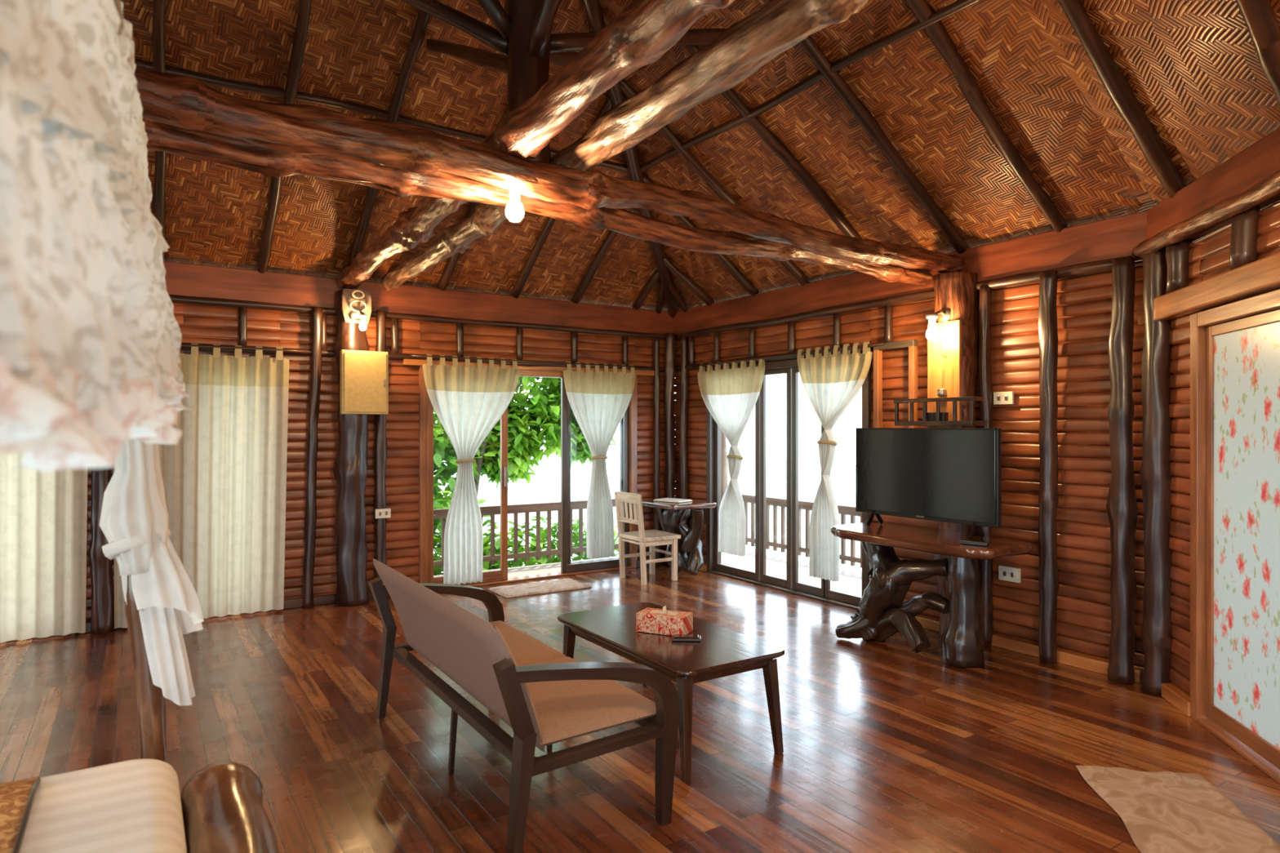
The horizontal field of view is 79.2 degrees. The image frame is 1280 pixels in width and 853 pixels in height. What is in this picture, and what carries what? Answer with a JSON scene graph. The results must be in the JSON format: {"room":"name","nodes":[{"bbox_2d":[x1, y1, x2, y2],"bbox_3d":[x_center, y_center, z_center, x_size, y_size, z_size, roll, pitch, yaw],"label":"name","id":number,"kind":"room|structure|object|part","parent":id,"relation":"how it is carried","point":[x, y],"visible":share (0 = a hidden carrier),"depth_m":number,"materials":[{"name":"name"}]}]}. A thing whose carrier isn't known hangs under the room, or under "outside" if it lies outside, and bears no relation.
{"room":"resort bungalow bedroom","nodes":[
{"label":"resort bungalow bedroom","id":0,"kind":"room"},
{"bbox_2d":[0,452,87,643],"bbox_3d":[-4.386,0.393,4.759,1.630,1.975,0.053,0,0,-33],"label":"curtain","id":1,"kind":"object","parent":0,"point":[43,516],"visible":0.51,"depth_m":5.06,"materials":[{"name":"beige fabric"}]},
{"bbox_2d":[332,289,368,607],"bbox_3d":[-2.273,0.169,6.104,0.266,2.465,0.260,0,0,33],"label":"column","id":2,"kind":"structure","parent":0,"point":[349,470],"depth_m":6.02,"materials":[{"name":"brown wood"}]},
{"bbox_2d":[341,288,372,324],"bbox_3d":[-2.188,-0.930,5.991,0.230,0.260,0.069,0,0,-33],"label":"carved plaque","id":3,"kind":"object","parent":2,"relation":"attached to","point":[353,300],"visible":0.88,"depth_m":5.97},
{"bbox_2d":[356,309,367,330],"bbox_3d":[-2.162,-0.829,5.970,0.100,0.202,0.269,0,0,-33],"label":"bulb","id":4,"kind":"object","parent":3,"relation":"attached to","point":[362,326],"depth_m":5.87,"materials":[{"name":"white glass"}]},
{"bbox_2d":[339,349,388,414],"bbox_3d":[-2.134,-0.340,6.000,0.350,0.490,0.092,0,0,-33],"label":"electrical box","id":5,"kind":"object","parent":2,"relation":"attached to","point":[363,375],"visible":1,"depth_m":5.96,"materials":[{"name":"metal"}]},
{"bbox_2d":[373,310,386,596],"bbox_3d":[-2.107,0.230,6.287,0.106,2.342,0.104,0,0,9],"label":"wooden post","id":6,"kind":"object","parent":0,"point":[380,439],"depth_m":6.25,"materials":[{"name":"brown wood"}]},
{"bbox_2d":[85,302,675,622],"bbox_3d":[-2.872,0.240,5.934,7.650,2.320,0.142,0,0,-33],"label":"wall","id":7,"kind":"structure","parent":0,"point":[197,323],"depth_m":6.37,"materials":[{"name":"brown wood"}]},
{"bbox_2d":[4,632,75,642],"bbox_3d":[-4.412,0.440,4.909,1.350,1.920,0.140,0,0,-33],"label":"window","id":8,"kind":"structure","parent":7,"relation":"in","point":[73,633],"depth_m":5.10,"materials":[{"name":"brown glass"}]},
{"bbox_2d":[190,354,276,617],"bbox_3d":[-3.049,0.440,5.794,0.640,1.920,0.140,0,0,-33],"label":"window","id":9,"kind":"structure","parent":7,"relation":"in","point":[190,354],"depth_m":5.78,"materials":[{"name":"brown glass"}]},
{"bbox_2d":[180,343,307,353],"bbox_3d":[-3.854,-0.575,5.105,3.100,0.028,0.029,0,0,-33],"label":"curtain rod","id":10,"kind":"object","parent":7,"relation":"attached to","point":[184,345],"visible":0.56,"depth_m":5.70,"materials":[{"name":"brown wood"}]},
{"bbox_2d":[113,342,288,628],"bbox_3d":[-3.128,0.393,5.576,1.110,1.975,0.054,0,0,-33],"label":"curtain","id":11,"kind":"object","parent":10,"relation":"hanging from","point":[224,477],"visible":0.66,"depth_m":5.67,"materials":[{"name":"beige fabric"}]},
{"bbox_2d":[75,557,665,634],"bbox_3d":[-2.828,1.365,5.866,7.550,0.070,0.035,0,0,-33],"label":"baseboard","id":12,"kind":"structure","parent":7,"relation":"attached to","point":[331,598],"depth_m":6.04,"materials":[{"name":"brown wood"}]},
{"bbox_2d":[374,508,391,518],"bbox_3d":[-2.069,0.700,6.231,0.120,0.075,0.025,0,0,-33],"label":"wall socket","id":13,"kind":"object","parent":7,"relation":"attached to","point":[380,513],"depth_m":6.22,"materials":[{"name":"beige plastic"}]},
{"bbox_2d":[417,365,637,586],"bbox_3d":[-0.974,0.435,7.143,2.170,1.930,0.140,0,0,-33],"label":"door","id":14,"kind":"structure","parent":7,"relation":"in","point":[628,423],"depth_m":7.06,"materials":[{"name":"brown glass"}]},
{"bbox_2d":[410,354,645,368],"bbox_3d":[-0.927,-0.585,7.043,2.320,0.027,0.027,0,0,-33],"label":"curtain rod","id":15,"kind":"object","parent":7,"relation":"attached to","point":[411,355],"visible":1,"depth_m":6.96,"materials":[{"name":"brown wood"}]},
{"bbox_2d":[422,354,519,584],"bbox_3d":[-1.446,0.372,6.704,0.880,1.955,0.126,0,0,-33],"label":"curtain","id":16,"kind":"object","parent":15,"relation":"hanging from","point":[468,401],"visible":1,"depth_m":6.67,"materials":[{"name":"white fabric"}]},
{"bbox_2d":[563,361,635,559],"bbox_3d":[-0.373,0.323,7.401,0.800,1.855,0.126,0,0,-33],"label":"curtain","id":17,"kind":"object","parent":15,"relation":"hanging from","point":[598,401],"visible":1,"depth_m":7.38,"materials":[{"name":"white fabric"}]},
{"bbox_2d":[402,359,654,375],"bbox_3d":[-0.915,-0.535,7.098,2.500,0.050,0.050,0,0,-33],"label":"trim","id":18,"kind":"structure","parent":7,"relation":"attached to","point":[405,362],"depth_m":7.02,"materials":[{"name":"orange wood"}]},
{"bbox_2d":[168,170,1279,372],"bbox_3d":[-0.679,-0.762,4.806,8.725,0.450,6.462,0,0,26],"label":"trim","id":19,"kind":"structure","parent":7,"relation":"attached to","point":[1243,209],"depth_m":5.63,"materials":[{"name":"brown wood"}]},
{"bbox_2d":[142,118,933,286],"bbox_3d":[-1.183,-1.113,3.288,7.506,0.309,0.226,0,0,-33],"label":"ceiling beam","id":20,"kind":"structure","parent":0,"point":[166,138],"depth_m":3.49,"materials":[{"name":"brown wood"}]},
{"bbox_2d":[133,0,982,172],"bbox_3d":[-0.755,-2.400,2.670,5.122,0.790,5.186,0,0,-33],"label":"ceiling beam","id":21,"kind":"structure","parent":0,"point":[959,5],"depth_m":4.73,"materials":[{"name":"brown wood"}]},
{"bbox_2d":[582,0,688,318],"bbox_3d":[-0.766,-2.422,2.661,7.705,2.688,7.785,0,0,-33],"label":"ceiling beam","id":22,"kind":"structure","parent":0,"point":[593,8],"depth_m":6.49,"materials":[{"name":"brown wood"}]},
{"bbox_2d":[0,564,1279,852],"bbox_3d":[-0.752,1.440,2.672,7.650,0.080,7.700,0,0,-33],"label":"floor","id":23,"kind":"structure","parent":0,"point":[889,747],"depth_m":3.45,"materials":[{"name":"brown wood"}]},
{"bbox_2d":[88,466,114,634],"bbox_3d":[-3.669,0.240,5.270,0.147,2.324,0.153,0,0,-4],"label":"wall post","id":24,"kind":"object","parent":23,"relation":"on","point":[102,620],"visible":0.35,"depth_m":5.23,"materials":[{"name":"brown wood"}]},
{"bbox_2d":[0,0,279,852],"bbox_3d":[-1.314,0.342,0.411,2.328,2.124,3.323,0,0,-33],"label":"canopy bed","id":25,"kind":"object","parent":23,"relation":"on","point":[91,377],"visible":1,"depth_m":0.89,"materials":[{"name":"fabric"}]},
{"bbox_3d":[-1.317,0.975,0.319,2.040,0.250,2.870,0,0,-33],"label":"mattress","id":26,"kind":"part","parent":25,"relation":"part of","materials":[{"name":"beige fabric"}]},
{"bbox_3d":[-1.278,0.361,0.365,2.315,2.086,3.207,0,0,-33],"label":"bed frame","id":27,"kind":"part","parent":25,"relation":"part of","materials":[{"name":"brown wood"}]},
{"bbox_2d":[302,307,323,608],"bbox_3d":[-2.538,0.240,6.003,0.149,2.321,0.093,0,0,-33],"label":"wall post","id":28,"kind":"object","parent":23,"relation":"on","point":[317,313],"visible":1,"depth_m":5.98,"materials":[{"name":"brown wood"}]},
{"bbox_2d":[368,558,679,852],"bbox_3d":[-0.584,1.013,3.234,0.684,0.776,1.638,0,0,-33],"label":"sofa","id":29,"kind":"object","parent":23,"relation":"on","point":[548,697],"visible":1,"depth_m":2.73,"materials":[{"name":"fabric"}]},
{"bbox_2d":[487,578,591,598],"bbox_3d":[-0.862,1.387,6.693,0.811,0.017,0.441,0,0,-33],"label":"doormat","id":30,"kind":"object","parent":23,"relation":"on","point":[562,584],"visible":1,"depth_m":6.64,"materials":[{"name":"beige fabric"}]},
{"bbox_2d":[614,491,680,585],"bbox_3d":[0.064,0.998,7.078,0.459,0.806,0.430,0,0,-33],"label":"wooden chair","id":31,"kind":"object","parent":23,"relation":"on","point":[651,538],"visible":1,"depth_m":7.00,"materials":[{"name":"beige wood"}]},
{"bbox_2d":[653,336,660,566],"bbox_3d":[0.169,0.250,7.779,0.078,2.303,0.086,0,0,21],"label":"wall post","id":32,"kind":"object","parent":23,"relation":"on","point":[656,421],"visible":0.82,"depth_m":7.75,"materials":[{"name":"brown wood"}]},
{"bbox_2d":[663,333,675,565],"bbox_3d":[0.301,0.230,7.829,0.123,2.341,0.124,0,0,-33],"label":"wall post","id":33,"kind":"object","parent":23,"relation":"on","point":[669,348],"visible":0.71,"depth_m":7.79,"materials":[{"name":"brown wood"}]},
{"bbox_2d":[557,602,784,782],"bbox_3d":[0.102,1.178,3.614,0.570,0.447,1.110,0,0,-33],"label":"coffee table","id":34,"kind":"object","parent":23,"relation":"on","point":[722,651],"visible":0.83,"depth_m":3.32,"materials":[{"name":"brown wood"}]},
{"bbox_2d":[635,605,693,635],"bbox_3d":[0.115,0.894,3.604,0.235,0.116,0.125,0,0,25],"label":"tissue box","id":35,"kind":"object","parent":34,"relation":"on","point":[663,621],"visible":0.98,"depth_m":3.56,"materials":[{"name":"red cardboard"}]},
{"bbox_2d":[671,634,701,641],"bbox_3d":[0.207,0.945,3.462,0.130,0.017,0.060,0,0,3],"label":"remote control","id":36,"kind":"object","parent":34,"relation":"on","point":[686,637],"visible":1,"depth_m":3.44,"materials":[{"name":"black plastic"}]},
{"bbox_2d":[631,497,716,575],"bbox_3d":[0.307,1.048,7.271,0.554,0.696,0.764,0,0,-33],"label":"desk","id":37,"kind":"object","parent":23,"relation":"on","point":[672,517],"visible":0.81,"depth_m":7.17,"materials":[{"name":"brown wood"}]},
{"bbox_2d":[653,497,692,502],"bbox_3d":[0.307,0.689,7.236,0.300,0.013,0.210,0,0,40],"label":"folder","id":38,"kind":"object","parent":37,"relation":"on","point":[666,500],"visible":1,"depth_m":7.18,"materials":[{"name":"white paper"}]},
{"bbox_2d":[679,336,688,525],"bbox_3d":[0.439,0.251,7.728,0.096,2.304,0.096,0,0,6],"label":"wall post","id":39,"kind":"object","parent":23,"relation":"on","point":[684,380],"visible":0.74,"depth_m":7.70,"materials":[{"name":"brown wood"}]},
{"bbox_2d":[830,522,1032,667],"bbox_3d":[1.777,1.052,4.858,0.594,0.754,1.217,0,0,-33],"label":"table","id":40,"kind":"object","parent":23,"relation":"on","point":[882,614],"visible":1,"depth_m":4.73,"materials":[{"name":"brown wood"}]},
{"bbox_2d":[855,427,1001,540],"bbox_3d":[1.804,0.342,4.941,0.209,0.663,1.060,0,0,-33],"label":"television","id":41,"kind":"object","parent":40,"relation":"on","point":[953,475],"visible":0.98,"depth_m":4.85,"materials":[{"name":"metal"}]},
{"bbox_2d":[960,539,989,546],"bbox_3d":[1.905,0.663,4.410,0.150,0.020,0.045,0,0,40],"label":"remote control","id":42,"kind":"object","parent":40,"relation":"on","point":[962,541],"visible":1,"depth_m":4.39,"materials":[{"name":"black plastic"}]},
{"bbox_2d":[1038,270,1059,664],"bbox_3d":[2.436,0.241,4.612,0.112,2.323,0.135,0,0,28],"label":"wall post","id":43,"kind":"object","parent":23,"relation":"on","point":[1048,499],"visible":1,"depth_m":4.57,"materials":[{"name":"brown wood"}]},
{"bbox_2d":[1106,257,1137,684],"bbox_3d":[2.651,0.240,4.250,0.155,2.322,0.135,0,0,-16],"label":"wall post","id":44,"kind":"object","parent":23,"relation":"on","point":[1122,506],"visible":1,"depth_m":4.21,"materials":[{"name":"brown wood"}]},
{"bbox_2d":[1075,765,1279,852],"bbox_3d":[1.934,1.387,2.753,0.480,0.018,0.811,0,0,12],"label":"doormat","id":45,"kind":"object","parent":23,"relation":"on","point":[1161,811],"visible":1,"depth_m":2.77,"materials":[{"name":"beige fabric"}]},
{"bbox_2d":[433,546,862,596],"bbox_3d":[-0.695,1.540,4.557,9.000,0.060,7.000,0,0,-33],"label":"floor","id":46,"kind":"structure","parent":0,"point":[850,582],"depth_m":8.18,"materials":[{"name":"white"}]},
{"bbox_2d":[433,495,675,570],"bbox_3d":[-2.428,1.143,7.545,8.185,0.615,0.050,0,0,-33],"label":"porch railing","id":47,"kind":"object","parent":46,"relation":"on","point":[442,513],"visible":0.16,"depth_m":8.33,"materials":[{"name":"brown wood"}]},
{"bbox_2d":[720,430,728,501],"bbox_3d":[1.059,0.300,9.932,0.140,2.401,0.134,0,0,0],"label":"porch post","id":48,"kind":"object","parent":46,"relation":"on","point":[724,467],"visible":0.19,"depth_m":9.88,"materials":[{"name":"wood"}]},
{"bbox_2d":[741,493,862,568],"bbox_3d":[2.925,1.143,6.969,0.050,0.615,6.535,0,0,-33],"label":"porch railing","id":49,"kind":"object","parent":46,"relation":"on","point":[844,510],"visible":0.18,"depth_m":8.87,"materials":[{"name":"brown wood"}]},
{"bbox_2d":[120,0,1279,342],"bbox_3d":[-0.752,-2.243,2.672,9.018,3.236,9.068,0,0,-33],"label":"ceiling","id":50,"kind":"structure","parent":0,"point":[1193,68],"depth_m":4.72,"materials":[{"name":"brown wicker"}]},
{"bbox_2d":[505,189,524,222],"bbox_3d":[-0.553,-0.994,3.421,0.092,0.185,0.092,0,0,-33],"label":"pendant bulb","id":51,"kind":"object","parent":50,"relation":"hanging from","point":[514,211],"visible":0.75,"depth_m":3.40,"materials":[{"name":"white glass"}]},
{"bbox_2d":[337,0,735,289],"bbox_3d":[-0.355,-1.271,3.080,0.261,0.402,7.355,0,0,-33],"label":"ceiling beam","id":52,"kind":"structure","parent":50,"relation":"attached to","point":[644,30],"depth_m":2.88,"materials":[{"name":"brown wood"}]},
{"bbox_2d":[133,68,964,273],"bbox_3d":[-1.057,-1.140,3.097,7.521,0.321,0.251,0,0,-33],"label":"ceiling beam","id":53,"kind":"structure","parent":50,"relation":"attached to","point":[185,102],"depth_m":3.20,"materials":[{"name":"brown wood"}]},
{"bbox_2d":[400,0,726,162],"bbox_3d":[-0.664,-2.201,3.961,2.552,2.149,2.748,0,0,14],"label":"post","id":54,"kind":"object","parent":50,"relation":"on","point":[522,33],"visible":0.62,"depth_m":3.56,"materials":[{"name":"brown wood"}]},
{"bbox_3d":[-0.518,-2.163,3.586,0.232,2.074,0.232,0,0,27],"label":"post","id":55,"kind":"part","parent":54,"relation":"part of","materials":[{"name":"brown wood"}]},
{"bbox_2d":[381,0,868,290],"bbox_3d":[-0.082,-1.260,3.256,0.228,0.303,7.353,0,0,-33],"label":"ceiling beam","id":56,"kind":"structure","parent":50,"relation":"attached to","point":[753,42],"depth_m":2.84,"materials":[{"name":"brown wood"}]},
{"bbox_2d":[151,0,1279,309],"bbox_3d":[-0.756,-2.438,2.651,7.665,2.624,7.716,0,0,-33],"label":"rafters","id":57,"kind":"object","parent":50,"relation":"attached to","point":[1262,24],"depth_m":4.57,"materials":[{"name":"brown wood"}]},
{"bbox_2d":[673,260,1144,669],"bbox_3d":[1.618,0.240,6.120,0.142,2.320,4.500,0,0,-33],"label":"wall","id":58,"kind":"structure","parent":0,"point":[1083,303],"depth_m":4.78,"materials":[{"name":"brown wood"}]},
{"bbox_2d":[692,342,884,368],"bbox_3d":[1.146,-0.593,6.588,0.028,0.040,2.300,0,0,-33],"label":"curtain rod","id":59,"kind":"object","parent":58,"relation":"attached to","point":[882,344],"visible":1,"depth_m":6.50,"materials":[{"name":"brown wood"}]},
{"bbox_2d":[697,357,764,555],"bbox_3d":[0.821,0.278,7.076,0.127,1.765,0.966,0,0,-38],"label":"curtain","id":60,"kind":"object","parent":59,"relation":"hanging from","point":[731,396],"visible":1,"depth_m":7.02,"materials":[{"name":"white fabric"}]},
{"bbox_2d":[796,341,872,581],"bbox_3d":[1.499,0.282,6.043,0.126,1.835,0.780,0,0,-33],"label":"curtain","id":61,"kind":"object","parent":59,"relation":"hanging from","point":[831,383],"visible":0.98,"depth_m":6.06,"materials":[{"name":"white fabric"}]},
{"bbox_2d":[706,352,873,610],"bbox_3d":[1.232,0.420,6.674,0.140,1.960,1.970,0,0,-33],"label":"door","id":62,"kind":"structure","parent":58,"relation":"in","point":[791,584],"depth_m":6.72,"materials":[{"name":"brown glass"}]},
{"bbox_2d":[873,339,917,427],"bbox_3d":[1.838,-0.263,5.577,0.050,0.695,0.355,0,0,-33],"label":"wall frame","id":63,"kind":"object","parent":58,"relation":"attached to","point":[912,344],"visible":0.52,"depth_m":5.59,"materials":[{"name":"brown wood"}]},
{"bbox_2d":[698,563,1143,683],"bbox_3d":[1.542,1.365,6.070,0.050,0.070,4.400,0,0,-33],"label":"baseboard","id":64,"kind":"structure","parent":58,"relation":"attached to","point":[1078,660],"depth_m":4.70,"materials":[{"name":"orange wood"}]},
{"bbox_2d":[993,391,1013,404],"bbox_3d":[2.305,-0.180,4.909,0.025,0.080,0.130,0,0,-33],"label":"wall socket","id":65,"kind":"object","parent":58,"relation":"attached to","point":[999,397],"depth_m":4.90,"materials":[{"name":"white plastic"}]},
{"bbox_2d":[998,564,1021,582],"bbox_3d":[2.327,0.930,4.875,0.025,0.090,0.140,0,0,-33],"label":"wall socket","id":66,"kind":"object","parent":58,"relation":"attached to","point":[1005,573],"depth_m":4.87,"materials":[{"name":"white plastic"}]},
{"bbox_2d":[1139,247,1173,697],"bbox_3d":[2.726,0.230,4.071,0.151,2.343,0.157,0,0,-33],"label":"wall post","id":67,"kind":"object","parent":58,"relation":"attached to","point":[1155,468],"depth_m":4.02,"materials":[{"name":"brown wood"}]},
{"bbox_2d":[932,271,979,639],"bbox_3d":[2.083,0.200,5.114,0.303,2.404,0.287,0,0,-33],"label":"column","id":68,"kind":"structure","parent":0,"point":[956,291],"depth_m":5.01,"materials":[{"name":"brown wood"}]},
{"bbox_2d":[924,308,951,341],"bbox_3d":[1.941,-0.658,5.004,0.272,0.224,0.100,0,0,-33],"label":"wall lamp","id":69,"kind":"object","parent":68,"relation":"attached to","point":[931,334],"depth_m":4.93,"materials":[{"name":"white glass"}]},
{"bbox_2d":[893,396,984,426],"bbox_3d":[1.920,-0.094,4.992,0.130,0.178,0.600,0,0,-33],"label":"wall shelf","id":70,"kind":"object","parent":68,"relation":"attached to","point":[938,418],"depth_m":4.93,"materials":[{"name":"brown wood"}]},
{"bbox_2d":[927,320,961,428],"bbox_3d":[1.962,-0.330,5.019,0.070,0.700,0.240,0,0,-33],"label":"plank","id":71,"kind":"object","parent":68,"relation":"attached to","point":[944,375],"visible":0.79,"depth_m":5.00,"materials":[{"name":"wood"}]},
{"bbox_3d":[2.083,0.200,5.114,0.303,2.404,0.287,0,0,-33],"label":"post","id":72,"kind":"part","parent":68,"relation":"part of","materials":[{"name":"brown wood"}]},
{"bbox_2d":[978,285,994,646],"bbox_3d":[2.222,0.251,4.968,0.099,2.305,0.108,0,0,24],"label":"wooden post","id":73,"kind":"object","parent":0,"point":[985,389],"depth_m":4.94,"materials":[{"name":"brown wood"}]},
{"bbox_3d":[2.223,0.251,4.973,0.109,2.305,0.103,0,0,-33],"label":"post","id":74,"kind":"part","parent":73,"relation":"part of","materials":[{"name":"brown wood"}]},
{"bbox_2d":[1168,200,1279,697],"bbox_3d":[2.380,0.240,1.989,0.142,2.320,4.526,0,0,12],"label":"wall","id":75,"kind":"structure","parent":0,"point":[1209,255],"depth_m":3.87,"materials":[{"name":"brown wood"}]},
{"bbox_2d":[163,127,1279,333],"bbox_3d":[-0.752,-1.050,2.672,7.720,0.250,7.770,0,0,-33],"label":"wall beam","id":76,"kind":"structure","parent":75,"relation":"attached to","point":[1115,237],"depth_m":5.79,"materials":[{"name":"brown wood"}]},
{"bbox_2d":[1160,683,1190,716],"bbox_3d":[2.712,1.365,3.945,0.050,0.070,0.450,0,0,12],"label":"baseboard","id":77,"kind":"structure","parent":75,"relation":"attached to","point":[1171,693],"depth_m":3.86,"materials":[{"name":"orange wood"}]},
{"bbox_2d":[1137,252,1279,325],"bbox_3d":[2.564,-0.610,3.343,0.070,0.120,1.800,0,0,12],"label":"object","id":78,"kind":"structure","parent":75,"relation":"attached to","point":[1262,275],"depth_m":3.40,"materials":[{"name":"orange wood"}]},
{"bbox_2d":[1190,288,1279,783],"bbox_3d":[2.606,0.430,3.206,0.130,1.940,1.050,0,0,12],"label":"door","id":79,"kind":"structure","parent":75,"relation":"in","point":[1235,346],"depth_m":3.41,"materials":[{"name":"white glass"}]},
{"label":"outside","id":80,"kind":"structure","parent":0,"visible":0},
{"bbox_2d":[433,455,862,575],"bbox_3d":[-9.220,2.700,17.860,80.000,0.100,80.000,0,0,-33],"label":"ground","id":81,"kind":"structure","parent":80,"point":[544,487],"depth_m":33.06,"materials":[{"name":"white"}]},
{"bbox_2d":[433,376,616,532],"bbox_3d":[-1.545,0.491,10.540,3.992,4.335,1.637,0,0,-33],"label":"tree","id":82,"kind":"object","parent":81,"relation":"on","point":[543,411],"visible":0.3,"depth_m":10.17,"materials":[{"name":"green plant"}]},
{"bbox_2d":[433,490,618,575],"bbox_3d":[-1.550,1.677,9.096,4.192,1.965,1.000,0,0,-33],"label":"shrub","id":83,"kind":"object","parent":81,"relation":"on","point":[437,571],"visible":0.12,"depth_m":9.11,"materials":[{"name":"green plant"}]}
]}

